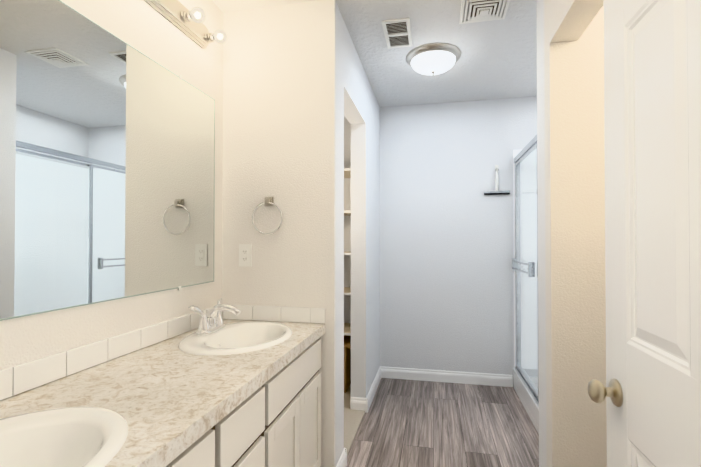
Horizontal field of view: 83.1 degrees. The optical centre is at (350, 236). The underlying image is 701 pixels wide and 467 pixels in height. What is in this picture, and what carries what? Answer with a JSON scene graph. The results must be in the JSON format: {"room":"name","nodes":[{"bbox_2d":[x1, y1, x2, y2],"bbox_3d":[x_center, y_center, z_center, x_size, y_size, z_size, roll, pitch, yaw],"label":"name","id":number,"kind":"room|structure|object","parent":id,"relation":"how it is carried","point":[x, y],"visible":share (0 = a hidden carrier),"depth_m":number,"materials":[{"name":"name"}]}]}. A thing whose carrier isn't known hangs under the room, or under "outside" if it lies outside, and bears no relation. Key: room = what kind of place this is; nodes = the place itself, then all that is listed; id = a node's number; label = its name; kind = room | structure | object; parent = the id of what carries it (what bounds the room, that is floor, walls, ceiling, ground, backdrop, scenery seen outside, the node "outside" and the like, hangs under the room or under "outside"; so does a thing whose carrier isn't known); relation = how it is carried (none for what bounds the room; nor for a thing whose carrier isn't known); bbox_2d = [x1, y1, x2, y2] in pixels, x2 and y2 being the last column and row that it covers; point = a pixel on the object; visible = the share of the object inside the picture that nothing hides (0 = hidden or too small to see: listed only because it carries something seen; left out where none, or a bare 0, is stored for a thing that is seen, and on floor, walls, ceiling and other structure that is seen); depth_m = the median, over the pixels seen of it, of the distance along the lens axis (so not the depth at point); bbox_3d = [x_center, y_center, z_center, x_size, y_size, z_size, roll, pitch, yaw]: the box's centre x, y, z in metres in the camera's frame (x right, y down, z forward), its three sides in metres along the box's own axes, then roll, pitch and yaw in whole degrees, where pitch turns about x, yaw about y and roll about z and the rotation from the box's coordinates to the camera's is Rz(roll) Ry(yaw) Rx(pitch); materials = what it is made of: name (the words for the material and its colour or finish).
{"room":"bathroom","nodes":[
{"label":"bathroom","id":0,"kind":"room"},
{"bbox_2d":[0,0,223,370],"bbox_3d":[-1.025,0.017,0.782,0.114,2.467,2.741,0,-1,12],"label":"wall","id":1,"kind":"structure","parent":0,"point":[25,339],"depth_m":1.55,"materials":[{"name":"paint"}]},
{"bbox_2d":[0,0,214,320],"bbox_3d":[-0.875,-0.245,1.190,0.008,0.952,1.707,0,-1,12],"label":"mirror","id":2,"kind":"object","parent":1,"relation":"attached to","point":[107,164],"visible":1,"depth_m":1.30,"materials":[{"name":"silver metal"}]},
{"bbox_2d":[144,0,226,47],"bbox_3d":[-0.718,-0.978,1.647,0.129,0.118,0.640,0,-1,12],"label":"sconce","id":3,"kind":"object","parent":1,"relation":"attached to","point":[183,19],"visible":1,"depth_m":1.75,"materials":[{"name":"silver metal"}]},
{"bbox_2d":[224,1,315,307],"bbox_3d":[-0.419,0.033,2.125,0.480,2.467,0.139,0,-1,12],"label":"wall","id":4,"kind":"structure","parent":0,"point":[270,52],"depth_m":2.06,"materials":[{"name":"paint"}]},
{"bbox_2d":[239,244,251,266],"bbox_3d":[-0.553,0.101,2.077,0.071,0.116,0.008,0,-1,12],"label":"electrical outlet plate","id":5,"kind":"object","parent":4,"relation":"attached to","point":[245,254],"visible":1,"depth_m":2.07,"materials":[{"name":"white plastic"}]},
{"bbox_2d":[252,197,282,234],"bbox_3d":[-0.425,-0.107,2.039,0.168,0.196,0.034,0,-1,12],"label":"towel ring","id":6,"kind":"object","parent":4,"relation":"attached to","point":[269,201],"visible":0.96,"depth_m":2.03,"materials":[{"name":"silver metal"}]},
{"bbox_2d":[344,168,350,335],"bbox_3d":[-0.376,0.150,3.550,0.997,1.422,0.400,0,-1,12],"label":"closet shelves","id":7,"kind":"object","parent":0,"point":[347,290],"depth_m":3.38,"materials":[{"name":"beige wood"}]},
{"bbox_2d":[312,0,383,466],"bbox_3d":[0.048,0.041,2.808,0.150,2.467,1.669,0,-1,12],"label":"wall","id":8,"kind":"structure","parent":0,"point":[349,133],"depth_m":2.17,"materials":[{"name":"paint"}]},
{"bbox_2d":[336,366,512,466],"bbox_3d":[0.769,1.208,1.352,2.147,0.099,4.202,0,-1,12],"label":"baseboard","id":9,"kind":"structure","parent":8,"relation":"attached to","point":[364,404],"depth_m":3.43,"materials":[{"name":"white paint"}]},
{"bbox_2d":[344,384,364,455],"bbox_3d":[-0.441,1.269,2.960,1.111,0.012,1.558,0,-1,12],"label":"floor","id":10,"kind":"structure","parent":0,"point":[352,420],"depth_m":2.71,"materials":[{"name":"beige"}]},
{"bbox_2d":[344,335,350,392],"bbox_3d":[-0.247,1.081,3.460,0.696,0.375,0.421,0,-1,12],"label":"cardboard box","id":11,"kind":"object","parent":10,"relation":"on","point":[347,360],"visible":0.06,"depth_m":3.27,"materials":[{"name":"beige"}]},
{"bbox_2d":[212,0,536,106],"bbox_3d":[0.292,-1.259,1.430,3.700,0.100,4.700,0,-1,12],"label":"ceiling","id":12,"kind":"structure","parent":0,"point":[497,59],"depth_m":2.51,"materials":[{"name":"paint"}]},
{"bbox_2d":[382,18,412,48],"bbox_3d":[0.280,-1.193,2.337,0.154,0.010,0.310,0,-1,12],"label":"ceiling vent","id":13,"kind":"object","parent":12,"relation":"in","point":[397,33],"visible":1,"depth_m":2.32,"materials":[{"name":"white plastic"}]},
{"bbox_2d":[406,43,460,74],"bbox_3d":[0.548,-1.131,2.621,0.360,0.128,0.360,0,-1,12],"label":"ceiling light","id":14,"kind":"object","parent":12,"relation":"attached to","point":[432,59],"visible":1,"depth_m":2.53,"materials":[{"name":"white glass"}]},
{"bbox_2d":[459,0,509,23],"bbox_3d":[0.703,-1.187,2.080,0.240,0.028,0.240,0,-1,12],"label":"ceiling vent","id":15,"kind":"object","parent":12,"relation":"in","point":[483,10],"visible":1,"depth_m":2.08,"materials":[{"name":"white plastic"}]},
{"bbox_2d":[347,378,538,466],"bbox_3d":[0.292,1.308,1.400,3.700,0.100,4.700,0,-1,12],"label":"floor","id":16,"kind":"structure","parent":0,"point":[411,423],"depth_m":2.62,"materials":[{"name":"plastic"}]},
{"bbox_2d":[44,338,320,466],"bbox_3d":[-0.602,0.864,1.148,0.554,0.781,1.825,0,-1,12],"label":"bathroom vanity","id":17,"kind":"object","parent":16,"relation":"on","point":[237,386],"depth_m":1.22,"materials":[{"name":"beige stone"}]},
{"bbox_2d":[0,322,324,466],"bbox_3d":[-0.594,0.451,1.152,0.569,0.045,1.825,0,-1,12],"label":"countertop","id":18,"kind":"structure","parent":17,"relation":"on","point":[162,450],"depth_m":1.31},
{"bbox_2d":[0,394,183,466],"bbox_3d":[-0.674,0.490,0.690,0.436,0.160,0.570,0,-1,12],"label":"sink","id":19,"kind":"object","parent":18,"relation":"in","point":[36,430],"depth_m":0.87,"materials":[{"name":"white ceramic"}]},
{"bbox_2d":[188,298,243,333],"bbox_3d":[-0.569,0.358,1.758,0.173,0.131,0.262,0,-1,12],"label":"faucet","id":20,"kind":"object","parent":18,"relation":"on","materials":[{"name":"silver metal"}]},
{"bbox_2d":[148,318,307,357],"bbox_3d":[-0.481,0.503,1.712,0.436,0.160,0.570,0,-1,12],"label":"sink","id":21,"kind":"object","parent":18,"relation":"in","point":[253,337],"depth_m":1.73,"materials":[{"name":"white ceramic"}]},
{"bbox_2d":[512,135,538,433],"bbox_3d":[1.618,0.261,2.555,0.839,2.020,1.513,0,-1,12],"label":"shower","id":22,"kind":"object","parent":16,"relation":"on","point":[525,233],"visible":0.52,"depth_m":3.33,"materials":[{"name":"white glass"}]},
{"bbox_2d":[384,97,531,375],"bbox_3d":[0.746,0.050,3.577,3.414,2.467,0.114,0,-1,12],"label":"wall","id":23,"kind":"structure","parent":0,"point":[424,236],"depth_m":3.49,"materials":[{"name":"paint"}]},
{"bbox_2d":[484,165,509,194],"bbox_3d":[1.259,-0.485,3.399,0.210,0.257,0.031,0,-1,12],"label":"squeegee","id":24,"kind":"object","parent":23,"relation":"attached to","point":[496,192],"visible":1,"depth_m":3.39,"materials":[{"name":"white plastic"}]},
{"bbox_2d":[532,0,606,466],"bbox_3d":[0.669,0.014,0.503,0.114,2.467,2.900,0,-1,12],"label":"wall","id":25,"kind":"structure","parent":0,"point":[568,105],"depth_m":1.69,"materials":[{"name":"paint"}]},
{"bbox_2d":[587,0,700,466],"bbox_3d":[0.559,0.220,0.609,0.109,2.032,0.824,0,-1,12],"label":"door","id":26,"kind":"structure","parent":25,"relation":"in","point":[651,391],"depth_m":0.80,"materials":[{"name":"white paint"}]}
]}

